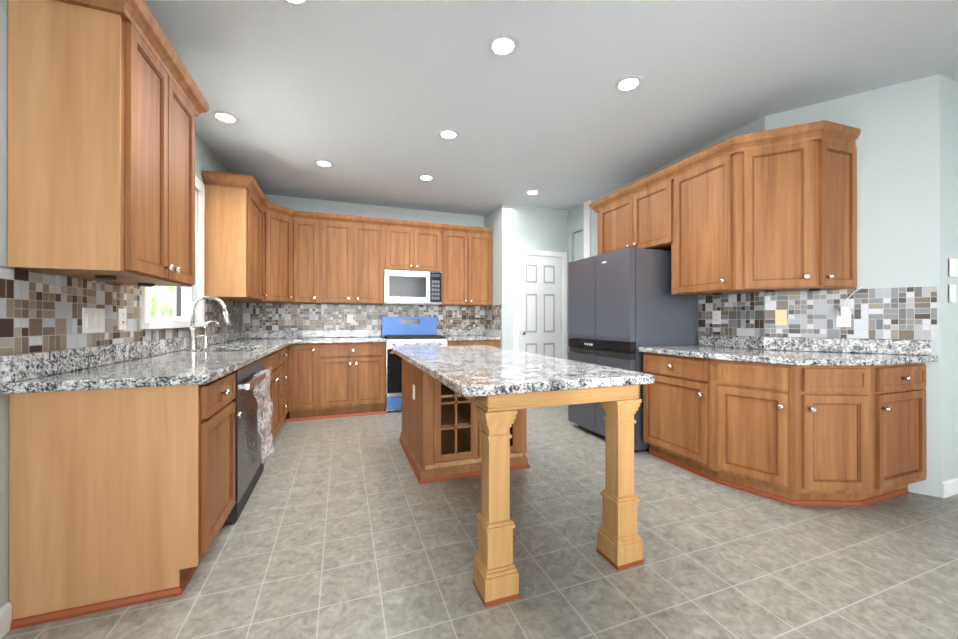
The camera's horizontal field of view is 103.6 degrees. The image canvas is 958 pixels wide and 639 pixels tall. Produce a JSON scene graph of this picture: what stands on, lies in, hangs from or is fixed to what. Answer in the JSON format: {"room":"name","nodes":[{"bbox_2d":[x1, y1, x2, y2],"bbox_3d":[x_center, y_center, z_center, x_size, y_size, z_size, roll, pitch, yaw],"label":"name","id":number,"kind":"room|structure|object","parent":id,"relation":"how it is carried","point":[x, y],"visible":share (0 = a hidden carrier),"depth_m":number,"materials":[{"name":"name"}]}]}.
{"room":"kitchen","nodes":[
{"label":"kitchen","id":0,"kind":"room"},
{"bbox_2d":[0,0,957,607],"bbox_3d":[2.799,-0.221,2.210,9.340,2.740,8.800,0,0,-20],"label":"wall","id":1,"kind":"structure","parent":0,"point":[906,142],"depth_m":2.54,"materials":[{"name":"paint"}]},
{"bbox_2d":[0,602,11,638],"bbox_3d":[-0.887,1.092,-0.949,0.014,0.100,4.990,0,0,-20],"label":"baseboard","id":2,"kind":"structure","parent":1,"relation":"attached to","point":[6,610],"depth_m":1.37,"materials":[{"name":"white wood"}]},
{"bbox_2d":[7,0,198,286],"bbox_3d":[-1.711,-0.731,1.815,0.348,1.072,0.773,0,0,-20],"label":"upper cabinet","id":3,"kind":"object","parent":1,"relation":"attached to","point":[107,103],"depth_m":1.48,"materials":[{"name":"brown wood"}]},
{"bbox_2d":[0,266,241,355],"bbox_3d":[-2.319,-0.037,3.014,0.029,0.343,3.544,0,0,-20],"label":"backsplash","id":4,"kind":"structure","parent":1,"relation":"attached to","point":[40,311],"depth_m":1.69,"materials":[{"name":"tile"}]},
{"bbox_2d":[82,308,104,332],"bbox_3d":[-1.904,0.004,1.865,0.009,0.122,0.170,0,0,-20],"label":"light switch","id":5,"kind":"object","parent":4,"relation":"attached to","point":[93,320],"depth_m":1.85,"materials":[{"name":"white plastic"}]},
{"bbox_2d":[118,308,125,329],"bbox_3d":[-1.992,-0.001,2.104,0.009,0.118,0.075,0,0,-20],"label":"electrical outlet","id":6,"kind":"object","parent":4,"relation":"attached to","point":[121,312],"depth_m":2.09,"materials":[{"name":"white plastic"}]},
{"bbox_2d":[243,313,249,322],"bbox_3d":[-2.888,-0.016,4.681,0.075,0.118,0.008,0,0,-20],"label":"electrical outlet","id":7,"kind":"object","parent":4,"relation":"attached to","point":[246,317],"depth_m":4.68,"materials":[{"name":"white plastic"}]},
{"bbox_2d":[142,176,207,328],"bbox_3d":[-2.293,-0.568,2.816,0.145,1.255,1.090,0,0,-20],"label":"window","id":8,"kind":"structure","parent":1,"relation":"in","point":[160,321],"depth_m":3.15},
{"bbox_2d":[195,190,196,231],"bbox_3d":[-2.293,-0.928,2.816,0.044,0.357,0.888,0,0,-20],"label":"window blind","id":9,"kind":"object","parent":8,"relation":"attached to","point":[195,211],"visible":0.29,"depth_m":3.22,"materials":[{"name":"white plastic"}]},
{"bbox_2d":[203,176,270,302],"bbox_3d":[-2.419,-0.735,3.830,0.396,1.054,0.835,0,0,-20],"label":"upper cabinet","id":10,"kind":"object","parent":1,"relation":"attached to","point":[237,238],"depth_m":3.46,"materials":[{"name":"brown wood"}]},
{"bbox_2d":[271,208,298,303],"bbox_3d":[-2.522,-0.734,4.503,0.662,1.054,0.607,0,0,-20],"label":"upper cabinet","id":11,"kind":"object","parent":1,"relation":"attached to","point":[284,221],"depth_m":4.45,"materials":[{"name":"brown wood"}]},
{"bbox_2d":[299,212,322,303],"bbox_3d":[-2.183,-0.733,4.738,0.354,1.054,0.397,0,0,-20],"label":"upper cabinet","id":12,"kind":"object","parent":1,"relation":"attached to","point":[310,227],"depth_m":4.63,"materials":[{"name":"brown wood"}]},
{"bbox_2d":[323,216,386,303],"bbox_3d":[-1.662,-0.733,4.954,0.772,1.054,0.348,0,0,-20],"label":"upper cabinet","id":13,"kind":"object","parent":1,"relation":"attached to","point":[354,251],"depth_m":4.80,"materials":[{"name":"brown wood"}]},
{"bbox_2d":[245,303,483,335],"bbox_3d":[-1.408,0.009,5.216,3.188,0.433,0.029,0,0,-20],"label":"backsplash","id":14,"kind":"structure","parent":1,"relation":"attached to","point":[263,316],"depth_m":5.08,"materials":[{"name":"tile"}]},
{"bbox_2d":[347,314,352,322],"bbox_3d":[-1.745,-0.015,5.097,0.075,0.118,0.008,0,0,-20],"label":"electrical outlet","id":15,"kind":"object","parent":14,"relation":"attached to","point":[349,316],"depth_m":5.09,"materials":[{"name":"white plastic"}]},
{"bbox_2d":[387,224,442,271],"bbox_3d":[-0.941,-0.954,5.217,0.763,0.611,0.348,0,0,-20],"label":"upper cabinet","id":16,"kind":"object","parent":1,"relation":"attached to","point":[410,247],"depth_m":5.06,"materials":[{"name":"brown wood"}]},
{"bbox_2d":[384,270,441,304],"bbox_3d":[-0.922,-0.427,5.164,0.757,0.435,0.444,0,0,-20],"label":"microwave","id":17,"kind":"object","parent":16,"relation":"attached to","point":[401,287],"visible":0.98,"depth_m":4.99,"materials":[{"name":"silver metal"}]},
{"bbox_2d":[435,228,491,305],"bbox_3d":[-0.245,-0.732,5.470,0.826,1.054,0.348,0,0,-20],"label":"upper cabinet","id":18,"kind":"object","parent":1,"relation":"attached to","point":[467,252],"depth_m":5.31,"materials":[{"name":"brown wood"}]},
{"bbox_2d":[485,305,501,329],"bbox_3d":[0.200,-0.032,5.449,0.006,0.343,0.625,0,0,-20],"label":"backsplash","id":19,"kind":"structure","parent":1,"relation":"attached to","point":[493,314],"depth_m":5.42,"materials":[{"name":"tile"}]},
{"bbox_2d":[518,255,561,358],"bbox_3d":[0.877,0.122,5.330,0.705,2.044,0.113,0,0,-20],"label":"pantry door","id":20,"kind":"structure","parent":1,"relation":"in","point":[539,305],"depth_m":5.34,"materials":[{"name":"white wood"}]},
{"bbox_2d":[513,249,566,358],"bbox_3d":[0.875,0.091,5.330,0.850,2.130,0.018,0,0,-20],"label":"door frame","id":21,"kind":"structure","parent":1,"relation":"attached to","point":[516,252],"depth_m":5.33,"materials":[{"name":"white wood"}]},
{"bbox_2d":[593,192,624,254],"bbox_3d":[1.617,-0.952,3.975,0.448,0.590,0.618,0,0,-20],"label":"upper cabinet","id":22,"kind":"object","parent":1,"relation":"attached to","point":[611,214],"depth_m":3.96,"materials":[{"name":"brown wood"}]},
{"bbox_2d":[625,172,672,249],"bbox_3d":[1.773,-0.953,3.547,0.448,0.590,0.502,0,0,-20],"label":"upper cabinet","id":23,"kind":"object","parent":1,"relation":"attached to","point":[648,207],"depth_m":3.46,"materials":[{"name":"brown wood"}]},
{"bbox_2d":[665,148,756,295],"bbox_3d":[2.082,-0.731,3.138,0.749,1.035,0.571,0,0,-20],"label":"upper cabinet","id":24,"kind":"object","parent":1,"relation":"attached to","point":[695,249],"depth_m":3.01,"materials":[{"name":"brown wood"}]},
{"bbox_2d":[721,124,858,291],"bbox_3d":[2.237,-0.732,2.710,0.749,1.035,0.432,0,0,-20],"label":"upper cabinet","id":25,"kind":"object","parent":1,"relation":"attached to","point":[773,210],"depth_m":2.60,"materials":[{"name":"brown wood"}]},
{"bbox_2d":[698,286,936,339],"bbox_3d":[2.500,-0.040,2.962,0.527,0.348,1.302,0,0,-20],"label":"backsplash","id":26,"kind":"structure","parent":1,"relation":"attached to","point":[909,313],"depth_m":2.74,"materials":[{"name":"multicoloured tile"}]},
{"bbox_2d":[712,311,720,323],"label":"electrical outlet","id":27,"kind":"object","parent":26,"relation":"attached to","point":[716,315],"depth_m":3.31,"materials":[{"name":"white plastic"}]},
{"bbox_2d":[775,310,786,324],"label":"electrical outlet","id":28,"kind":"object","parent":26,"relation":"attached to","point":[780,315],"depth_m":2.87,"materials":[{"name":"beige plastic"}]},
{"bbox_2d":[836,287,861,326],"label":"electrical outlet","id":29,"kind":"object","parent":26,"relation":"attached to","point":[843,316],"depth_m":2.67,"materials":[{"name":"white plastic"}]},
{"bbox_2d":[940,477,957,497],"bbox_3d":[5.015,1.101,3.166,4.320,0.100,0.014,0,0,-20],"label":"baseboard","id":30,"kind":"structure","parent":1,"relation":"attached to","point":[949,487],"depth_m":2.45,"materials":[{"name":"white wood"}]},
{"bbox_2d":[949,284,955,302],"bbox_3d":[3.110,-0.170,2.469,0.075,0.118,0.009,0,0,-20],"label":"light switch","id":31,"kind":"object","parent":1,"relation":"attached to","point":[952,288],"depth_m":2.46,"materials":[{"name":"white plastic"}]},
{"bbox_2d":[949,258,957,276],"bbox_3d":[3.118,-0.340,2.475,0.090,0.120,0.005,0,0,-20],"label":"light switch","id":32,"kind":"object","parent":1,"relation":"attached to","point":[953,267],"depth_m":2.47,"materials":[{"name":"white plastic"}]},
{"bbox_2d":[1,405,957,638],"bbox_3d":[2.799,1.199,2.207,9.340,0.100,8.800,0,0,-20],"label":"floor","id":33,"kind":"structure","parent":0,"point":[346,528],"depth_m":1.79,"materials":[{"name":"tile"}]},
{"bbox_2d":[9,372,240,629],"bbox_3d":[-1.549,0.711,1.748,0.608,0.874,0.522,0,0,-20],"label":"base cabinet","id":34,"kind":"object","parent":33,"relation":"on","point":[121,497],"depth_m":1.50,"materials":[{"name":"brown wood"}]},
{"bbox_2d":[0,296,295,393],"bbox_3d":[-2.024,0.147,3.129,0.660,0.658,3.527,0,0,-20],"label":"countertop","id":35,"kind":"structure","parent":34,"relation":"on","point":[192,358],"depth_m":1.83,"materials":[{"name":"stone"}]},
{"bbox_2d":[187,296,229,350],"bbox_3d":[-2.109,0.026,3.014,0.275,0.417,0.350,0,0,-20],"label":"faucet","id":36,"kind":"object","parent":35,"relation":"on","point":[192,331],"depth_m":2.85,"materials":[{"name":"silver metal"}]},
{"bbox_2d":[223,357,273,524],"bbox_3d":[-1.701,0.709,2.390,0.607,0.856,0.776,0,0,-20],"label":"dishwasher","id":37,"kind":"object","parent":33,"relation":"on","point":[251,450],"visible":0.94,"depth_m":2.37,"materials":[{"name":"silver metal"}]},
{"bbox_2d":[213,345,288,423],"bbox_3d":[-2.264,0.715,3.712,0.608,0.874,0.390,0,0,-20],"label":"base cabinet","id":38,"kind":"object","parent":33,"relation":"on","point":[280,358],"depth_m":3.80,"materials":[{"name":"brown wood"}]},
{"bbox_2d":[241,368,280,447],"bbox_3d":[-2.054,0.823,3.134,0.608,0.655,0.840,0,0,-20],"label":"base cabinet","id":39,"kind":"object","parent":33,"relation":"on","point":[275,386],"depth_m":3.34,"materials":[{"name":"brown wood"}]},
{"bbox_2d":[289,344,292,421],"bbox_3d":[-2.389,0.716,4.055,0.608,0.874,0.340,0,0,-20],"label":"base cabinet","id":40,"kind":"object","parent":33,"relation":"on","point":[290,346],"depth_m":4.32,"materials":[{"name":"brown wood"}]},
{"bbox_2d":[293,343,324,419],"bbox_3d":[-2.099,0.717,4.648,0.382,0.874,0.618,0,0,-20],"label":"base cabinet","id":41,"kind":"object","parent":33,"relation":"on","point":[308,359],"depth_m":4.38,"materials":[{"name":"brown wood"}]},
{"bbox_2d":[296,330,385,343],"bbox_3d":[-1.730,0.209,4.768,1.014,0.139,0.647,0,0,-20],"label":"countertop","id":42,"kind":"structure","parent":41,"relation":"on","point":[302,336],"depth_m":4.92,"materials":[{"name":"stone"}]},
{"bbox_2d":[325,342,385,418],"bbox_3d":[-1.647,0.717,4.812,0.830,0.874,0.618,0,0,-20],"label":"base cabinet","id":43,"kind":"object","parent":33,"relation":"on","point":[355,373],"depth_m":4.55,"materials":[{"name":"brown wood"}]},
{"bbox_2d":[382,317,446,411],"bbox_3d":[-0.873,0.557,5.038,0.768,1.195,0.705,0,0,-20],"label":"range","id":44,"kind":"object","parent":33,"relation":"on","point":[409,331],"visible":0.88,"depth_m":4.80,"materials":[{"name":"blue metal"}]},
{"bbox_2d":[447,340,499,347],"bbox_3d":[-0.168,0.719,5.351,0.760,0.874,0.618,0,0,-20],"label":"base cabinet","id":45,"kind":"object","parent":33,"relation":"on","point":[494,343],"depth_m":5.08,"materials":[{"name":"brown wood"}]},
{"bbox_2d":[437,329,500,340],"bbox_3d":[-0.164,0.210,5.340,0.760,0.139,0.642,0,0,-20],"label":"countertop","id":46,"kind":"structure","parent":45,"relation":"on","point":[451,334],"depth_m":5.53,"materials":[{"name":"stone"}]},
{"bbox_2d":[399,361,643,607],"bbox_3d":[0.025,0.727,2.680,0.862,0.845,2.216,0,0,-20],"label":"kitchen island","id":47,"kind":"object","parent":33,"relation":"on","point":[464,411],"depth_m":1.77,"materials":[{"name":"brown wood"}]},
{"bbox_2d":[392,345,653,396],"bbox_3d":[0.003,0.284,2.682,0.960,0.040,2.278,0,0,-20],"label":"island countertop","id":48,"kind":"structure","parent":47,"relation":"on","point":[474,370],"depth_m":1.90,"materials":[{"name":"grey stone"}]},
{"bbox_2d":[568,247,697,451],"bbox_3d":[1.492,0.267,3.779,0.781,1.770,0.935,0,0,-20],"label":"refrigerator","id":49,"kind":"object","parent":33,"relation":"on","point":[624,304],"visible":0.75,"depth_m":3.39,"materials":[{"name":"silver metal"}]},
{"bbox_2d":[643,352,694,472],"bbox_3d":[2.052,0.714,3.135,1.191,0.874,0.607,0,0,-20],"label":"base cabinet","id":50,"kind":"object","parent":33,"relation":"on","point":[668,402],"depth_m":2.95,"materials":[{"name":"brown wood"}]},
{"bbox_2d":[695,358,926,506],"bbox_3d":[2.257,0.712,2.570,1.191,0.874,0.691,0,0,-20],"label":"base cabinet","id":51,"kind":"object","parent":33,"relation":"on","point":[812,435],"depth_m":2.33,"materials":[{"name":"brown wood"}]},
{"bbox_2d":[638,334,937,365],"bbox_3d":[2.166,0.204,2.830,1.245,0.139,1.290,0,0,-20],"label":"countertop","id":52,"kind":"structure","parent":51,"relation":"on","point":[826,351],"depth_m":2.60,"materials":[{"name":"stone"}]},
{"bbox_2d":[145,0,957,215],"bbox_3d":[2.799,-1.641,2.213,9.340,0.100,8.800,0,0,-20],"label":"ceiling","id":53,"kind":"structure","parent":0,"point":[369,99],"depth_m":2.50,"materials":[{"name":"paint"}]},
{"bbox_2d":[212,111,238,123],"bbox_3d":[-1.991,-1.586,2.959,0.179,0.007,0.179,0,0,-44],"label":"recessed light","id":54,"kind":"object","parent":53,"relation":"in","point":[222,116],"depth_m":2.95,"materials":[{"name":"white plastic"}]},
{"bbox_2d":[282,0,310,5],"bbox_3d":[-0.910,-1.588,1.824,0.179,0.007,0.179,0,0,31],"label":"recessed light","id":55,"kind":"object","parent":53,"relation":"in","point":[292,2],"depth_m":1.88,"materials":[{"name":"white plastic"}]},
{"bbox_2d":[315,160,332,166],"bbox_3d":[-1.575,-1.584,3.828,0.179,0.007,0.179,0,0,-26],"label":"recessed light","id":56,"kind":"object","parent":53,"relation":"in","point":[324,163],"depth_m":3.81,"materials":[{"name":"white plastic"}]},
{"bbox_2d":[418,174,433,180],"bbox_3d":[-0.592,-1.583,4.210,0.179,0.007,0.179,0,0,-29],"label":"recessed light","id":57,"kind":"object","parent":53,"relation":"in","point":[425,177],"depth_m":4.19,"materials":[{"name":"white plastic"}]},
{"bbox_2d":[438,129,458,139],"bbox_3d":[-0.261,-1.585,3.229,0.179,0.007,0.179,0,0,-26],"label":"recessed light","id":58,"kind":"object","parent":53,"relation":"in","point":[448,134],"depth_m":3.22,"materials":[{"name":"white plastic"}]},
{"bbox_2d":[488,34,518,56],"bbox_3d":[0.140,-1.587,2.186,0.179,0.007,0.179,0,0,-44],"label":"recessed light","id":59,"kind":"object","parent":53,"relation":"in","point":[501,45],"depth_m":2.18,"materials":[{"name":"white plastic"}]},
{"bbox_2d":[526,190,539,194],"bbox_3d":[0.670,-1.582,4.688,0.179,0.007,0.179,0,0,-44],"label":"recessed light","id":60,"kind":"object","parent":53,"relation":"in","point":[531,192],"depth_m":4.68,"materials":[{"name":"white plastic"}]},
{"bbox_2d":[615,75,642,91],"bbox_3d":[1.008,-1.587,2.538,0.179,0.007,0.179,0,0,-44],"label":"recessed light","id":61,"kind":"object","parent":53,"relation":"in","point":[631,82],"depth_m":2.53,"materials":[{"name":"white plastic"}]},
{"label":"outside","id":62,"kind":"structure","parent":0,"visible":0},
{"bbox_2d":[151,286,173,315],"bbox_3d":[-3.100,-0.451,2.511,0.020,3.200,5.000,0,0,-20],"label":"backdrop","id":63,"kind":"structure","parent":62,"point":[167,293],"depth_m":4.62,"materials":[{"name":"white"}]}
]}

